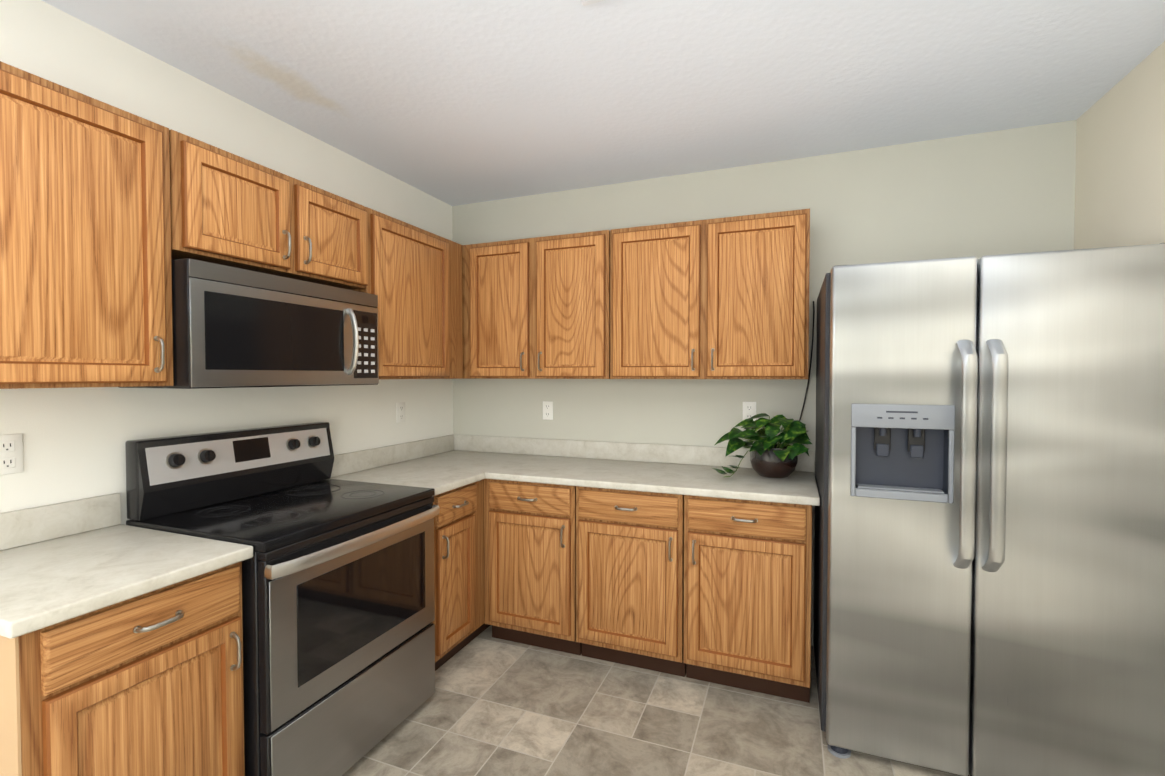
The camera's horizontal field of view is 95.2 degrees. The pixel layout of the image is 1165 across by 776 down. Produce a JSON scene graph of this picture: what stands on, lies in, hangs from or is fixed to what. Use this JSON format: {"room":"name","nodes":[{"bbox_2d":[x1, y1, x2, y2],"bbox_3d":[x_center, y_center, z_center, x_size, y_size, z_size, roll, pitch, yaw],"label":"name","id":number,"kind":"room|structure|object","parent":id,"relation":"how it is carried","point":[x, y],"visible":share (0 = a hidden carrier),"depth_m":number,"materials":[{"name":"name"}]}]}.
{"room":"kitchen","nodes":[
{"label":"kitchen","id":0,"kind":"room"},
{"bbox_2d":[0,0,453,524],"bbox_3d":[-1.871,0.115,1.167,0.120,2.540,5.200,1,1,21],"label":"wall","id":1,"kind":"structure","parent":0,"point":[75,440],"depth_m":1.94,"materials":[{"name":"paint"}]},
{"bbox_2d":[0,434,22,474],"bbox_3d":[-1.659,0.192,1.532,0.008,0.114,0.070,1,1,21],"label":"electrical outlet","id":2,"kind":"object","parent":1,"relation":"attached to","point":[11,453],"visible":1,"depth_m":1.54,"materials":[{"name":"white plastic"}]},
{"bbox_2d":[0,61,173,388],"bbox_3d":[-1.491,-0.402,1.465,0.354,0.800,0.512,1,1,21],"label":"upper cabinet","id":3,"kind":"object","parent":1,"relation":"attached to","point":[85,263],"visible":1,"depth_m":1.43,"materials":[{"name":"brown wood"}]},
{"bbox_2d":[169,129,367,289],"bbox_3d":[-1.248,-0.630,2.079,0.354,0.372,0.808,1,1,21],"label":"upper cabinet","id":4,"kind":"object","parent":1,"relation":"attached to","point":[229,209],"visible":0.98,"depth_m":1.92,"materials":[{"name":"brown wood"}]},
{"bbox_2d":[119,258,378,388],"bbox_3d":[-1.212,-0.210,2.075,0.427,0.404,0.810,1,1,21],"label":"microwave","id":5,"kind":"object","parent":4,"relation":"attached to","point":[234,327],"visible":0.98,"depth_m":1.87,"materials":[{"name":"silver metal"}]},
{"bbox_2d":[396,402,404,422],"bbox_3d":[-1.052,0.141,3.081,0.008,0.114,0.070,1,1,21],"label":"electrical outlet","id":6,"kind":"object","parent":1,"relation":"attached to","point":[400,412],"visible":1,"depth_m":3.07,"materials":[{"name":"white plastic"}]},
{"bbox_2d":[353,207,462,378],"bbox_3d":[-0.975,-0.440,2.826,0.321,0.785,0.760,1,1,21],"label":"upper cabinet","id":7,"kind":"object","parent":1,"relation":"attached to","point":[415,279],"visible":0.73,"depth_m":2.71,"materials":[{"name":"brown wood"}]},
{"bbox_2d":[42,0,1164,205],"bbox_3d":[-0.293,-1.190,0.518,3.510,0.100,5.440,1,1,21],"label":"ceiling","id":8,"kind":"structure","parent":0,"point":[456,102],"depth_m":1.98,"materials":[{"name":"paint"}]},
{"bbox_2d":[580,0,604,5],"bbox_3d":[0.131,-1.154,1.444,0.360,0.014,0.220,1,1,21],"label":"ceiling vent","id":9,"kind":"object","parent":8,"relation":"in","point":[586,2],"visible":1,"depth_m":1.59,"materials":[{"name":"white"}]},
{"bbox_2d":[342,625,961,775],"bbox_3d":[-0.293,1.449,0.579,3.510,0.100,5.440,1,1,21],"label":"floor","id":10,"kind":"structure","parent":0,"point":[491,706],"depth_m":2.13,"materials":[{"name":"tile"}]},
{"bbox_2d":[0,561,244,775],"bbox_3d":[-1.347,0.940,1.444,0.659,0.879,0.490,1,1,21],"label":"base cabinet","id":11,"kind":"object","parent":10,"relation":"on","point":[149,684],"visible":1,"depth_m":1.30,"materials":[{"name":"brown wood"}]},
{"bbox_2d":[0,493,252,638],"bbox_3d":[-1.357,0.429,1.429,0.644,0.140,0.524,1,1,21],"label":"countertop","id":12,"kind":"structure","parent":11,"relation":"on","point":[63,561],"depth_m":1.45,"materials":[{"name":"stone"}]},
{"bbox_2d":[125,422,439,775],"bbox_3d":[-1.060,0.768,2.034,0.709,1.195,0.799,1,1,21],"label":"range","id":13,"kind":"object","parent":10,"relation":"on","point":[338,617],"visible":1,"depth_m":1.86,"materials":[{"name":"silver metal"}]},
{"bbox_2d":[432,479,489,670],"bbox_3d":[-0.758,0.905,2.948,0.659,0.879,1.095,1,1,21],"label":"base cabinet","id":14,"kind":"object","parent":10,"relation":"on","point":[459,601],"visible":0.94,"depth_m":2.57,"materials":[{"name":"brown wood"}]},
{"bbox_2d":[330,434,819,505],"bbox_3d":[-0.033,0.401,2.649,2.218,0.140,1.104,1,1,21],"label":"countertop","id":15,"kind":"structure","parent":14,"relation":"on","point":[442,464],"depth_m":2.82,"materials":[{"name":"stone"}]},
{"bbox_2d":[713,413,811,477],"bbox_3d":[0.866,0.281,2.571,0.451,0.312,0.428,1,1,21],"label":"plant","id":16,"kind":"object","parent":15,"relation":"on","point":[770,457],"visible":1,"depth_m":2.53,"materials":[{"name":"green plant"}]},
{"bbox_2d":[484,479,581,654],"bbox_3d":[-0.176,0.905,2.956,0.513,0.879,0.659,1,1,21],"label":"base cabinet","id":17,"kind":"object","parent":10,"relation":"on","point":[530,559],"visible":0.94,"depth_m":2.68,"materials":[{"name":"brown wood"}]},
{"bbox_2d":[576,486,685,676],"bbox_3d":[0.311,0.909,2.765,0.520,0.879,0.659,1,1,21],"label":"base cabinet","id":18,"kind":"object","parent":10,"relation":"on","point":[629,578],"visible":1,"depth_m":2.49,"materials":[{"name":"brown wood"}]},
{"bbox_2d":[683,495,811,702],"bbox_3d":[0.807,0.914,2.571,0.531,0.879,0.659,1,1,21],"label":"base cabinet","id":19,"kind":"object","parent":10,"relation":"on","point":[747,592],"visible":0.98,"depth_m":2.30,"materials":[{"name":"brown wood"}]},
{"bbox_2d":[813,243,1164,775],"bbox_3d":[1.498,0.452,2.131,1.001,1.823,0.891,1,1,21],"label":"fridge","id":20,"kind":"object","parent":10,"relation":"on","point":[989,570],"visible":1,"depth_m":1.77,"materials":[{"name":"grey metal"}]},
{"bbox_2d":[799,301,814,420],"bbox_3d":[1.148,-0.068,2.749,0.091,0.756,0.011,1,1,21],"label":"cord","id":21,"kind":"object","parent":20,"relation":"attached to","point":[810,361],"visible":0.81,"depth_m":2.73,"materials":[{"name":"black plastic"}]},
{"bbox_2d":[452,120,1076,645],"bbox_3d":[0.678,0.073,3.025,3.510,2.540,0.120,1,1,21],"label":"wall","id":22,"kind":"structure","parent":0,"point":[1000,192],"depth_m":2.78,"materials":[{"name":"paint"}]},
{"bbox_2d":[462,230,609,378],"bbox_3d":[-0.370,-0.452,3.165,1.196,0.793,0.354,1,1,21],"label":"upper cabinet","id":23,"kind":"object","parent":22,"relation":"attached to","point":[536,308],"visible":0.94,"depth_m":2.96,"materials":[{"name":"brown wood"}]},
{"bbox_2d":[543,401,552,419],"bbox_3d":[-0.216,0.140,3.307,0.070,0.114,0.008,1,1,21],"label":"electrical outlet","id":24,"kind":"object","parent":22,"relation":"attached to","point":[547,410],"visible":1,"depth_m":3.30,"materials":[{"name":"white plastic"}]},
{"bbox_2d":[610,209,809,378],"bbox_3d":[0.647,-0.443,2.766,0.975,0.793,0.354,1,1,21],"label":"upper cabinet","id":25,"kind":"object","parent":22,"relation":"attached to","point":[723,298],"visible":1,"depth_m":2.62,"materials":[{"name":"brown wood"}]},
{"bbox_2d":[743,402,755,420],"bbox_3d":[0.901,0.131,2.869,0.070,0.114,0.008,1,1,21],"label":"electrical outlet","id":26,"kind":"object","parent":22,"relation":"attached to","point":[749,409],"visible":0.73,"depth_m":2.87,"materials":[{"name":"white plastic"}]},
{"bbox_2d":[1074,41,1164,248],"bbox_3d":[1.285,0.144,-0.070,0.120,2.540,5.200,1,1,21],"label":"wall","id":27,"kind":"structure","parent":0,"point":[1120,170],"depth_m":2.00,"materials":[{"name":"paint"}]}
]}

